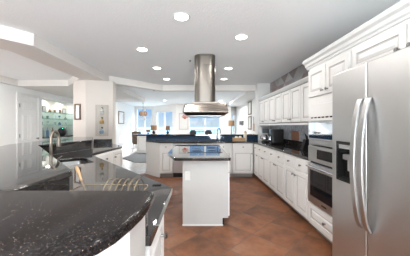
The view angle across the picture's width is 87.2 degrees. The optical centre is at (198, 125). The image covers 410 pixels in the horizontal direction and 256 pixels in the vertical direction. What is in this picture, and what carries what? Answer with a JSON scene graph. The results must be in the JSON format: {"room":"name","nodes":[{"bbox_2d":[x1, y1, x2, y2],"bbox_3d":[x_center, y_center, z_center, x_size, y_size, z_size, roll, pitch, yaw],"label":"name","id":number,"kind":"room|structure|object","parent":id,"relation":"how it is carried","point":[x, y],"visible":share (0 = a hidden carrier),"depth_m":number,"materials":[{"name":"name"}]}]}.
{"room":"kitchen","nodes":[
{"label":"kitchen","id":0,"kind":"room"},
{"bbox_2d":[0,83,72,145],"bbox_3d":[-4.840,0.060,5.900,0.200,2.500,6.600,0,0,0],"label":"wall","id":1,"kind":"structure","parent":0,"point":[7,92],"depth_m":5.43,"materials":[{"name":"white paint"}]},
{"bbox_2d":[0,75,17,85],"bbox_3d":[-4.700,-1.110,4.145,0.080,0.160,2.790,0,0,0],"label":"trim","id":2,"kind":"structure","parent":1,"relation":"attached to","point":[5,80],"depth_m":5.26,"materials":[{"name":"white paint"}]},
{"bbox_2d":[16,92,39,143],"bbox_3d":[-4.702,0.210,5.970,0.107,2.200,0.800,0,0,0],"label":"door","id":3,"kind":"structure","parent":1,"relation":"in","point":[27,105],"depth_m":5.92,"materials":[{"name":"white wood"}]},
{"bbox_2d":[17,76,144,101],"bbox_3d":[-3.520,-1.110,6.950,2.440,0.160,4.500,0,0,0],"label":"trim","id":4,"kind":"structure","parent":1,"relation":"attached to","point":[64,88],"depth_m":6.07,"materials":[{"name":"white paint"}]},
{"bbox_2d":[42,100,66,135],"bbox_3d":[-5.100,0.160,7.375,0.040,2.300,1.950,0,0,0],"label":"wall","id":5,"kind":"structure","parent":0,"point":[52,105],"depth_m":7.51,"materials":[{"name":"white paint"}]},
{"bbox_2d":[42,111,70,114],"bbox_3d":[-4.923,-0.440,7.375,0.305,0.020,1.740,0,0,0],"label":"glass shelf","id":6,"kind":"object","parent":5,"relation":"attached to","point":[42,111],"visible":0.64,"depth_m":7.40,"materials":[{"name":"glass"}]},
{"bbox_2d":[67,104,69,134],"bbox_3d":[-5.030,0.160,8.280,0.180,2.300,0.060,0,0,0],"label":"wall","id":7,"kind":"structure","parent":0,"point":[68,105],"depth_m":8.25,"materials":[{"name":"white paint"}]},
{"bbox_2d":[61,151,112,255],"bbox_3d":[-1.661,0.792,2.507,0.856,1.036,4.671,0,0,-28],"label":"wall","id":8,"kind":"structure","parent":0,"point":[108,252],"depth_m":0.62,"materials":[{"name":"white"}]},
{"bbox_2d":[0,137,92,190],"bbox_3d":[-1.925,0.257,2.722,0.964,0.034,4.488,0,0,-24],"label":"countertop","id":9,"kind":"structure","parent":8,"relation":"on","point":[27,166],"depth_m":1.27,"materials":[{"name":"stone"}]},
{"bbox_2d":[0,191,154,255],"bbox_3d":[-0.604,0.257,0.561,0.892,0.034,0.493,0,0,0],"label":"countertop","id":10,"kind":"structure","parent":8,"relation":"on","point":[32,223],"depth_m":0.55,"materials":[{"name":"stone"}]},
{"bbox_2d":[33,142,147,235],"bbox_3d":[-1.593,0.335,2.602,0.724,0.121,4.551,0,0,-29],"label":"backsplash","id":11,"kind":"structure","parent":8,"relation":"attached to","point":[62,185],"depth_m":1.97,"materials":[{"name":"stone"}]},
{"bbox_2d":[94,139,111,143],"bbox_3d":[-2.174,0.347,4.867,0.381,0.098,0.027,0,0,-17],"label":"backsplash","id":12,"kind":"structure","parent":8,"relation":"attached to","point":[96,141],"depth_m":4.85,"materials":[{"name":"tile"}]},
{"bbox_2d":[113,216,144,255],"bbox_3d":[-0.216,0.792,0.686,0.047,1.036,0.173,0,0,0],"label":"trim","id":13,"kind":"structure","parent":8,"relation":"attached to","point":[132,243],"depth_m":0.63,"materials":[{"name":"grey paint"}]},
{"bbox_2d":[73,80,115,146],"bbox_3d":[-2.433,0.140,5.140,0.895,2.340,0.720,0,0,0],"label":"wall pillar","id":14,"kind":"structure","parent":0,"point":[87,93],"depth_m":4.85,"materials":[{"name":"grey paint"}]},
{"bbox_2d":[74,104,80,119],"bbox_3d":[-2.741,-0.320,4.852,0.180,0.360,0.024,0,0,21],"label":"picture frame","id":15,"kind":"object","parent":14,"relation":"attached to","point":[77,107],"visible":1,"depth_m":4.85,"materials":[{"name":"brown wood"}]},
{"bbox_2d":[76,105,78,117],"bbox_3d":[-2.738,-0.320,4.858,0.119,0.299,0.011,0,0,21],"label":"print","id":16,"kind":"object","parent":15,"relation":"attached to","point":[77,106],"depth_m":4.85,"materials":[{"name":"white paper"}]},
{"bbox_2d":[95,105,108,135],"bbox_3d":[-2.181,-0.125,4.826,0.270,0.710,0.116,0,0,-18],"label":"plaque","id":17,"kind":"object","parent":14,"relation":"attached to","point":[101,111],"visible":1,"depth_m":4.85,"materials":[{"name":"grey wood"}]},
{"bbox_2d":[116,102,133,151],"bbox_3d":[-3.975,0.060,11.375,0.150,2.500,4.050,0,0,0],"label":"wall","id":18,"kind":"structure","parent":0,"point":[124,131],"depth_m":11.41,"materials":[{"name":"white paint"}]},
{"bbox_2d":[118,111,123,123],"bbox_3d":[-3.885,-0.420,10.750,0.029,0.620,0.750,0,0,0],"label":"picture frame","id":19,"kind":"object","parent":18,"relation":"attached to","point":[120,113],"visible":1,"depth_m":10.64,"materials":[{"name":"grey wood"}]},
{"bbox_2d":[134,106,153,147],"bbox_3d":[-3.320,0.060,13.070,1.160,2.500,0.140,0,0,0],"label":"wall","id":20,"kind":"structure","parent":0,"point":[135,107],"depth_m":13.00,"materials":[{"name":"white paint"}]},
{"bbox_2d":[136,108,151,145],"bbox_3d":[-3.310,0.060,13.070,0.980,2.300,0.100,0,0,0],"label":"window","id":21,"kind":"structure","parent":20,"relation":"in","point":[137,119],"depth_m":13.03,"materials":[{"name":"white wood"}]},
{"bbox_2d":[154,104,175,133],"bbox_3d":[-1.933,0.060,12.351,2.066,2.500,0.140,0,0,43],"label":"wall","id":22,"kind":"structure","parent":0,"point":[172,106],"depth_m":12.05,"materials":[{"name":"white paint"}]},
{"bbox_2d":[156,110,172,133],"bbox_3d":[-1.964,0.200,12.381,1.540,2.120,0.100,0,0,43],"label":"window","id":23,"kind":"structure","parent":22,"relation":"in","point":[171,110],"depth_m":12.39,"materials":[{"name":"white"}]},
{"bbox_2d":[0,0,400,105],"bbox_3d":[-1.900,-1.240,5.000,8.200,0.100,17.000,0,0,0],"label":"ceiling","id":24,"kind":"structure","parent":0,"point":[106,35],"depth_m":2.77,"materials":[{"name":"white paint"}]},
{"bbox_2d":[0,25,108,80],"bbox_3d":[-2.447,-1.110,3.516,0.912,0.160,3.210,0,0,11],"label":"trim","id":25,"kind":"structure","parent":24,"relation":"attached to","point":[31,46],"depth_m":3.14,"materials":[{"name":"white paint"}]},
{"bbox_2d":[136,47,147,51],"bbox_3d":[-0.880,-1.185,3.330,0.184,0.010,0.184,0,0,0],"label":"recessed light","id":26,"kind":"object","parent":24,"relation":"in","point":[143,49],"visible":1,"depth_m":3.32,"materials":[{"name":"white"}]},
{"bbox_2d":[139,111,146,115],"bbox_3d":[-2.860,-0.845,11.000,0.408,0.687,0.401,0,0,0],"label":"pendant lamp","id":27,"kind":"object","parent":24,"relation":"hanging from","point":[141,113],"visible":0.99,"depth_m":10.86,"materials":[{"name":"orange fabric"}]},
{"bbox_2d":[173,12,189,20],"bbox_3d":[-0.190,-1.185,2.340,0.184,0.010,0.184,0,0,0],"label":"recessed light","id":28,"kind":"object","parent":24,"relation":"in","point":[180,16],"visible":1,"depth_m":2.32,"materials":[{"name":"white"}]},
{"bbox_2d":[183,54,228,117],"bbox_3d":[0.100,-0.670,3.700,0.696,1.038,0.916,0,0,0],"label":"range hood","id":29,"kind":"object","parent":24,"relation":"hanging from","point":[204,105],"visible":1,"depth_m":3.54,"materials":[{"name":"silver metal"}]},
{"bbox_2d":[234,34,247,39],"bbox_3d":[0.565,-1.185,2.870,0.184,0.010,0.184,0,0,0],"label":"recessed light","id":30,"kind":"object","parent":24,"relation":"in","point":[239,36],"visible":1,"depth_m":2.87,"materials":[{"name":"white"}]},
{"bbox_2d":[176,104,230,133],"bbox_3d":[0.250,0.060,11.670,2.940,2.500,0.140,0,0,0],"label":"wall","id":31,"kind":"structure","parent":0,"point":[225,129],"depth_m":11.60,"materials":[{"name":"white paint"}]},
{"bbox_2d":[179,113,187,129],"bbox_3d":[-0.830,-0.250,11.582,0.500,0.880,0.048,0,0,0],"label":"picture frame","id":32,"kind":"object","parent":31,"relation":"attached to","point":[183,119],"visible":0.86,"depth_m":11.58,"materials":[{"name":"grey"}]},
{"bbox_2d":[189,117,220,133],"bbox_3d":[0.310,0.185,11.670,1.740,2.150,0.100,0,0,0],"label":"window","id":33,"kind":"structure","parent":31,"relation":"in","point":[220,117],"depth_m":11.62,"materials":[{"name":"white wood"}]},
{"bbox_2d":[122,148,331,255],"bbox_3d":[-1.950,1.360,5.000,8.100,0.100,16.800,0,0,0],"label":"floor","id":34,"kind":"structure","parent":0,"point":[259,222],"depth_m":2.75,"materials":[{"name":"tile"}]},
{"bbox_2d":[94,151,112,162],"bbox_3d":[-1.649,0.874,3.484,0.352,0.872,0.560,0,0,2],"label":"base cabinet","id":35,"kind":"object","parent":34,"relation":"on","point":[108,156],"visible":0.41,"depth_m":3.53,"materials":[{"name":"white paint"}]},
{"bbox_2d":[112,148,121,166],"bbox_3d":[-1.637,0.874,3.984,0.352,0.872,0.420,0,0,2],"label":"base cabinet","id":36,"kind":"object","parent":34,"relation":"on","point":[117,154],"visible":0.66,"depth_m":3.96,"materials":[{"name":"white paint"}]},
{"bbox_2d":[123,152,145,162],"bbox_3d":[-0.950,1.300,9.300,4.300,0.020,3.200,0,0,0],"label":"rug","id":37,"kind":"object","parent":34,"relation":"on","point":[135,157],"visible":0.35,"depth_m":8.57,"materials":[{"name":"white fabric"}]},
{"bbox_2d":[132,131,140,151],"bbox_3d":[-2.996,0.776,10.639,0.488,1.021,0.574,0,0,15],"label":"dining chair","id":38,"kind":"object","parent":37,"relation":"on","point":[134,138],"visible":0.43,"depth_m":10.41,"materials":[{"name":"wood"}]},
{"bbox_2d":[137,136,145,153],"bbox_3d":[-1.875,0.852,10.084,2.010,0.875,0.472,0,0,0],"label":"console","id":39,"kind":"object","parent":37,"relation":"on","point":[141,140],"visible":0.08,"depth_m":9.88,"materials":[{"name":"white paint"}]},
{"bbox_2d":[151,125,156,133],"bbox_3d":[-2.120,0.189,10.100,0.300,0.450,0.298,0,0,0],"label":"table lamp","id":40,"kind":"object","parent":39,"relation":"on","point":[153,127],"visible":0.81,"depth_m":9.99,"materials":[{"name":"black"}]},
{"bbox_2d":[165,126,169,133],"bbox_3d":[-1.470,0.207,10.100,0.221,0.414,0.219,0,0,0],"label":"table lamp","id":41,"kind":"object","parent":39,"relation":"on","point":[167,128],"visible":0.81,"depth_m":10.04,"materials":[{"name":"black"}]},
{"bbox_2d":[146,142,159,177],"bbox_3d":[-1.234,0.874,5.713,0.472,0.872,0.515,0,0,0],"label":"end panel","id":42,"kind":"object","parent":34,"relation":"on","point":[152,149],"visible":0.82,"depth_m":5.67,"materials":[{"name":"white paint"}]},
{"bbox_2d":[145,215,167,255],"bbox_3d":[-0.406,0.874,1.027,0.492,0.872,0.400,0,0,0],"label":"base cabinet","id":43,"kind":"object","parent":34,"relation":"on","point":[157,247],"visible":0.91,"depth_m":1.02,"materials":[{"name":"white wood"}]},
{"bbox_2d":[160,143,172,176],"bbox_3d":[-0.835,0.874,5.694,0.330,0.872,0.552,0,0,0],"label":"base cabinet","id":44,"kind":"object","parent":34,"relation":"on","point":[166,163],"visible":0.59,"depth_m":5.45,"materials":[{"name":"white paint"}]},
{"bbox_2d":[173,143,196,176],"bbox_3d":[-0.365,0.874,5.688,0.600,0.872,0.564,0,0,0],"label":"dishwasher","id":45,"kind":"object","parent":34,"relation":"on","point":[177,165],"visible":0.3,"depth_m":5.45,"materials":[{"name":"silver plastic"}]},
{"bbox_2d":[182,161,229,225],"bbox_3d":[0.108,0.874,3.634,0.657,0.872,1.632,0,0,0],"label":"base cabinet","id":46,"kind":"object","parent":34,"relation":"on","point":[206,196],"visible":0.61,"depth_m":2.83,"materials":[{"name":"grey paint"}]},
{"bbox_2d":[185,171,189,179],"bbox_3d":[-0.147,0.655,2.824,0.070,0.116,0.010,0,0,0],"label":"outlet","id":47,"kind":"object","parent":46,"relation":"attached to","point":[187,173],"visible":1,"depth_m":2.82,"materials":[{"name":"white plastic"}]},
{"bbox_2d":[168,145,230,160],"bbox_3d":[-0.034,0.418,3.620,0.927,0.040,1.860,0,0,0],"label":"countertop","id":48,"kind":"structure","parent":46,"relation":"on","point":[178,152],"depth_m":2.90,"materials":[{"name":"stone"}]},
{"bbox_2d":[188,147,222,152],"bbox_3d":[0.090,0.395,3.620,0.520,0.006,0.840,0,0,0],"label":"cooktop","id":49,"kind":"object","parent":48,"relation":"in","point":[191,149],"visible":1,"depth_m":3.44,"materials":[{"name":"black glass"}]},
{"bbox_2d":[197,143,231,176],"bbox_3d":[0.395,0.874,5.694,0.890,0.872,0.552,0,0,0],"label":"base cabinet","id":50,"kind":"object","parent":34,"relation":"on","point":[227,147],"visible":0.27,"depth_m":5.45,"materials":[{"name":"white paint"}]},
{"bbox_2d":[231,143,252,176],"bbox_3d":[1.115,0.874,5.694,0.530,0.872,0.552,0,0,0],"label":"base cabinet","id":51,"kind":"object","parent":34,"relation":"on","point":[242,153],"visible":0.98,"depth_m":5.45,"materials":[{"name":"white paint"}]},
{"bbox_2d":[254,144,262,181],"bbox_3d":[1.669,0.874,5.222,0.642,0.872,0.356,0,0,0],"label":"base cabinet","id":52,"kind":"object","parent":34,"relation":"on","point":[256,152],"visible":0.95,"depth_m":5.21,"materials":[{"name":"white paint"}]},
{"bbox_2d":[258,145,273,191],"bbox_3d":[1.669,0.874,4.652,0.642,0.872,0.776,0,0,0],"label":"base cabinet","id":53,"kind":"object","parent":34,"relation":"on","point":[263,155],"visible":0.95,"depth_m":4.60,"materials":[{"name":"white paint"}]},
{"bbox_2d":[269,149,290,205],"bbox_3d":[1.669,0.874,3.872,0.642,0.872,0.776,0,0,0],"label":"base cabinet","id":54,"kind":"object","parent":34,"relation":"on","point":[277,158],"visible":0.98,"depth_m":3.80,"materials":[{"name":"white paint"}]},
{"bbox_2d":[146,140,308,160],"bbox_3d":[0.257,0.416,4.350,3.454,0.040,3.290,0,0,0],"label":"countertop","id":55,"kind":"structure","parent":54,"relation":"on","point":[293,150],"depth_m":4.60,"materials":[{"name":"stone"}]},
{"bbox_2d":[232,138,244,140],"bbox_3d":[1.050,0.353,5.700,0.300,0.085,0.200,0,0,0],"label":"serving tray","id":56,"kind":"object","parent":55,"relation":"on","point":[233,139],"visible":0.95,"depth_m":5.60,"materials":[{"name":"brown wood"}]},
{"bbox_2d":[243,131,246,140],"bbox_3d":[1.245,0.258,5.800,0.090,0.275,0.090,0,0,0],"label":"canister","id":57,"kind":"object","parent":55,"relation":"on","point":[245,132],"visible":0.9,"depth_m":5.77,"materials":[{"name":"beige ceramic"}]},
{"bbox_2d":[260,129,268,141],"bbox_3d":[1.679,0.231,5.384,0.282,0.330,0.200,0,0,10],"label":"coffee maker","id":58,"kind":"object","parent":55,"relation":"on","point":[264,137],"visible":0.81,"depth_m":5.32,"materials":[{"name":"black plastic"}]},
{"bbox_2d":[267,129,283,143],"bbox_3d":[1.715,0.233,4.844,0.330,0.325,0.240,0,0,5],"label":"air fryer","id":59,"kind":"object","parent":55,"relation":"on","point":[276,136],"visible":0.97,"depth_m":4.73,"materials":[{"name":"black plastic"}]},
{"bbox_2d":[300,133,308,149],"bbox_3d":[1.810,0.259,3.620,0.178,0.272,0.100,0,0,0],"label":"knife block","id":60,"kind":"object","parent":55,"relation":"on","point":[305,143],"visible":0.76,"depth_m":3.58,"materials":[{"name":"black wood"}]},
{"bbox_2d":[285,153,314,227],"bbox_3d":[1.669,0.874,3.099,0.642,0.872,0.761,0,0,0],"label":"base cabinet","id":61,"kind":"object","parent":34,"relation":"on","point":[296,170],"visible":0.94,"depth_m":3.03,"materials":[{"name":"white paint"}]},
{"bbox_2d":[308,48,351,243],"bbox_3d":[1.659,0.300,2.325,0.652,2.020,0.750,0,0,0],"label":"tall cabinet","id":62,"kind":"object","parent":34,"relation":"on","point":[319,76],"visible":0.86,"depth_m":2.37,"materials":[{"name":"white paint"}]},
{"bbox_2d":[306,145,331,215],"bbox_3d":[1.617,0.580,2.325,0.637,0.685,0.690,0,0,0],"label":"wall oven","id":63,"kind":"object","parent":62,"relation":"in","point":[320,166],"visible":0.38,"depth_m":2.38,"materials":[{"name":"silver metal"}]},
{"bbox_2d":[311,145,331,168],"bbox_3d":[1.660,0.580,2.325,0.550,0.685,0.684,0,0,0],"label":"microwave","id":64,"kind":"object","parent":63,"relation":"in","point":[316,163],"depth_m":2.43,"materials":[{"name":"silver metal"}]},
{"bbox_2d":[308,102,331,147],"bbox_3d":[1.619,-0.013,2.325,0.532,0.475,0.690,0,0,0],"label":"cabinet","id":65,"kind":"object","parent":62,"relation":"in","point":[320,115],"visible":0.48,"depth_m":2.40,"materials":[{"name":"white paint"}]},
{"bbox_2d":[332,46,409,255],"bbox_3d":[1.497,0.440,1.365,0.906,1.740,0.900,0,0,0],"label":"fridge","id":66,"kind":"object","parent":34,"relation":"on","point":[371,99],"visible":1,"depth_m":1.39,"materials":[{"name":"grey metal"}]},
{"bbox_3d":[-4.844,0.846,7.375,0.432,0.929,1.690,0,0,0],"label":"bar cabinet","id":67,"kind":"object","parent":34,"relation":"on","visible":0},
{"bbox_2d":[42,135,72,138],"bbox_3d":[-4.835,0.360,7.375,0.470,0.040,1.690,0,0,0],"label":"countertop","id":68,"kind":"structure","parent":67,"relation":"on","point":[44,137],"depth_m":6.96,"materials":[{"name":"stone"}]},
{"bbox_2d":[58,126,66,135],"bbox_3d":[-4.850,0.174,7.620,0.280,0.330,0.280,0,0,0],"label":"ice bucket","id":69,"kind":"object","parent":68,"relation":"on","point":[62,131],"visible":0.94,"depth_m":7.53,"materials":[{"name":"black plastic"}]},
{"bbox_3d":[1.600,0.935,10.600,0.500,0.750,0.496,0,0,0],"label":"side table","id":70,"kind":"object","parent":34,"relation":"on","visible":0},
{"bbox_2d":[228,120,234,133],"bbox_3d":[1.600,0.144,10.600,0.300,0.830,0.298,0,0,0],"label":"table lamp","id":71,"kind":"object","parent":70,"relation":"on","point":[230,122],"visible":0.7,"depth_m":10.48,"materials":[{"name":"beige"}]},
{"bbox_3d":[-1.064,0.874,2.069,0.472,0.872,1.550,0,0,-41],"label":"base cabinet","id":72,"kind":"object","parent":34,"relation":"on","visible":0},
{"bbox_2d":[53,143,171,245],"bbox_3d":[-1.423,0.416,2.724,1.127,0.040,4.590,0,0,-25],"label":"countertop","id":73,"kind":"structure","parent":72,"relation":"on","point":[97,170],"depth_m":1.62,"materials":[{"name":"stone"}]},
{"bbox_2d":[49,130,61,159],"bbox_3d":[-1.413,0.219,2.166,0.130,0.354,0.180,0,0,-5],"label":"faucet","id":74,"kind":"object","parent":73,"relation":"on","point":[58,143],"visible":0.76,"depth_m":2.10,"materials":[{"name":"silver metal"}]},
{"bbox_2d":[61,161,87,165],"bbox_3d":[-1.415,0.518,2.430,0.330,0.163,0.570,0,0,-41],"label":"sink","id":75,"kind":"object","parent":73,"relation":"in","point":[69,162],"visible":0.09,"depth_m":2.65,"materials":[{"name":"grey metal"}]},
{"bbox_2d":[70,178,147,190],"bbox_3d":[-0.475,0.328,1.100,0.387,0.118,0.257,0,0,0],"label":"dish rack","id":76,"kind":"object","parent":73,"relation":"on","point":[105,184],"visible":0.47,"depth_m":1.15,"materials":[{"name":"beige wood"}]},
{"bbox_2d":[75,166,85,190],"bbox_3d":[-0.594,0.295,1.087,0.147,0.170,0.036,0,0,34],"label":"dish brush","id":77,"kind":"object","parent":76,"relation":"in","point":[78,172],"visible":0.53,"depth_m":1.11,"materials":[{"name":"beige wood"}]},
{"bbox_2d":[70,184,147,190],"bbox_3d":[-0.475,0.359,1.100,0.387,0.054,0.257,0,0,0],"label":"basket","id":78,"kind":"object","parent":76,"relation":"on","point":[87,185],"depth_m":1.22,"materials":[{"name":"wicker"}]},
{"bbox_2d":[231,107,235,133],"bbox_3d":[1.851,0.060,11.938,0.140,2.500,0.710,0,0,32],"label":"wall","id":79,"kind":"structure","parent":0,"point":[233,109],"depth_m":12.02,"materials":[{"name":"white paint"}]},
{"bbox_2d":[232,114,234,133],"bbox_3d":[1.853,0.170,11.942,0.100,1.680,0.480,0,0,32],"label":"window","id":80,"kind":"structure","parent":79,"relation":"in","point":[232,114],"depth_m":12.07,"materials":[{"name":"white"}]},
{"bbox_2d":[236,98,254,133],"bbox_3d":[2.200,0.060,9.250,0.200,2.500,5.900,0,0,0],"label":"wall","id":81,"kind":"structure","parent":0,"point":[242,110],"depth_m":9.92,"materials":[{"name":"white paint"}]},
{"bbox_2d":[227,92,254,106],"bbox_3d":[1.800,-1.120,9.080,0.600,0.140,5.240,0,0,0],"label":"trim","id":82,"kind":"structure","parent":81,"relation":"attached to","point":[243,97],"depth_m":8.52,"materials":[{"name":"white paint"}]},
{"bbox_2d":[248,116,251,129],"bbox_3d":[2.084,-0.125,8.850,0.029,0.550,0.550,0,0,0],"label":"picture frame","id":83,"kind":"object","parent":81,"relation":"attached to","point":[249,117],"visible":1,"depth_m":8.76,"materials":[{"name":"brown wood"}]},
{"bbox_2d":[248,117,250,128],"bbox_3d":[2.092,-0.125,8.850,0.014,0.459,0.459,0,0,0],"label":"print","id":84,"kind":"object","parent":83,"relation":"attached to","point":[249,118],"depth_m":8.88},
{"bbox_2d":[248,101,251,114],"bbox_3d":[2.084,-0.735,8.850,0.029,0.550,0.550,0,0,0],"label":"picture frame","id":85,"kind":"object","parent":81,"relation":"attached to","point":[249,102],"visible":1,"depth_m":8.76,"materials":[{"name":"white paper"}]},
{"bbox_2d":[248,102,250,113],"bbox_3d":[2.092,-0.735,8.850,0.014,0.459,0.459,0,0,0],"label":"print","id":86,"kind":"object","parent":85,"relation":"attached to","point":[249,103],"depth_m":8.88},
{"bbox_2d":[253,83,269,172],"bbox_3d":[0.315,0.060,6.150,3.570,2.500,0.300,0,0,0],"label":"wall","id":87,"kind":"structure","parent":0,"point":[262,89],"depth_m":6.00,"materials":[{"name":"white paint"}]},
{"bbox_2d":[109,76,255,91],"bbox_3d":[-0.233,-1.110,6.166,4.460,0.160,1.056,0,0,-16],"label":"trim","id":88,"kind":"structure","parent":87,"relation":"attached to","point":[124,82],"depth_m":6.24,"materials":[{"name":"white paint"}]},
{"bbox_2d":[132,134,257,135],"bbox_3d":[-0.131,0.255,6.185,3.538,0.039,0.470,0,0,0],"label":"countertop","id":89,"kind":"structure","parent":87,"relation":"on","point":[132,134],"depth_m":5.96,"materials":[{"name":"stone"}]},
{"bbox_2d":[146,136,257,139],"bbox_3d":[0.084,0.335,5.987,3.108,0.120,0.023,0,0,0],"label":"backsplash","id":90,"kind":"structure","parent":87,"relation":"attached to","point":[147,137],"depth_m":5.98,"materials":[{"name":"blue tile"}]},
{"bbox_3d":[2.100,0.060,1.400,0.200,2.500,9.800,0,0,0],"label":"wall","id":91,"kind":"structure","parent":0,"visible":0},
{"bbox_2d":[270,125,307,140],"bbox_3d":[1.992,0.130,4.355,0.014,0.320,3.270,0,0,0],"label":"wall","id":92,"kind":"structure","parent":91,"relation":"attached to","point":[288,129],"depth_m":4.56,"materials":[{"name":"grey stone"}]},
{"bbox_2d":[259,98,268,124],"bbox_3d":[1.814,-0.352,5.580,0.352,0.675,0.819,0,0,0],"label":"upper cabinet","id":93,"kind":"object","parent":92,"relation":"attached to","point":[263,104],"visible":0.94,"depth_m":5.51,"materials":[{"name":"grey wood"}]},
{"bbox_2d":[258,76,307,100],"bbox_3d":[1.812,-0.726,4.353,0.355,0.069,3.275,0,0,0],"label":"trim","id":94,"kind":"structure","parent":93,"relation":"on","point":[303,80],"depth_m":4.04,"materials":[{"name":"white wood"}]},
{"bbox_2d":[269,92,282,124],"bbox_3d":[1.814,-0.352,4.758,0.352,0.675,0.819,0,0,0],"label":"upper cabinet","id":95,"kind":"object","parent":92,"relation":"attached to","point":[275,102],"visible":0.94,"depth_m":4.69,"materials":[{"name":"grey wood"}]},
{"bbox_2d":[282,84,301,124],"bbox_3d":[1.814,-0.352,3.936,0.352,0.675,0.819,0,0,0],"label":"upper cabinet","id":96,"kind":"object","parent":92,"relation":"attached to","point":[291,98],"visible":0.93,"depth_m":3.86,"materials":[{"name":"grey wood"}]},
{"bbox_2d":[284,139,302,145],"bbox_3d":[1.975,0.345,4.345,0.020,0.100,3.270,0,0,0],"label":"backsplash","id":97,"kind":"structure","parent":92,"relation":"attached to","point":[287,141],"depth_m":4.47,"materials":[{"name":"stone"}]},
{"bbox_2d":[291,131,298,140],"bbox_3d":[1.977,0.198,4.420,0.015,0.190,0.340,0,0,0],"label":"wall plaque","id":98,"kind":"object","parent":97,"relation":"on","point":[294,134],"visible":1,"depth_m":4.39,"materials":[{"name":"brown wood"}]},
{"bbox_2d":[301,82,308,124],"bbox_3d":[1.814,-0.352,3.113,0.352,0.675,0.819,0,0,0],"label":"upper cabinet","id":99,"kind":"object","parent":92,"relation":"attached to","point":[304,87],"visible":0.14,"depth_m":3.40,"materials":[{"name":"grey wood"}]},
{"bbox_2d":[270,64,308,92],"bbox_3d":[1.993,-0.977,4.380,0.010,0.423,3.240,0,0,0],"label":"mosaic panel","id":100,"kind":"object","parent":91,"relation":"attached to","point":[300,72],"visible":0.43,"depth_m":4.67,"materials":[{"name":"grey tile"}]},
{"bbox_2d":[352,18,409,67],"bbox_3d":[1.659,-0.595,1.420,0.652,0.230,1.050,0,0,0],"label":"upper cabinet","id":101,"kind":"object","parent":91,"relation":"attached to","point":[397,37],"visible":0.7,"depth_m":1.60,"materials":[{"name":"white paint"}]},
{"bbox_2d":[302,0,409,69],"bbox_3d":[1.655,-0.770,1.817,0.670,0.119,1.855,0,0,0],"label":"trim","id":102,"kind":"structure","parent":101,"relation":"on","point":[399,12],"depth_m":1.74,"materials":[{"name":"white wood"}]},
{"label":"outside","id":103,"kind":"structure","parent":0,"visible":0},
{"bbox_2d":[138,127,232,133],"bbox_3d":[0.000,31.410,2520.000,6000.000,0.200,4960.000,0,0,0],"label":"sea","id":104,"kind":"structure","parent":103,"point":[160,129],"depth_m":1923.63,"materials":[{"name":"liquid"}]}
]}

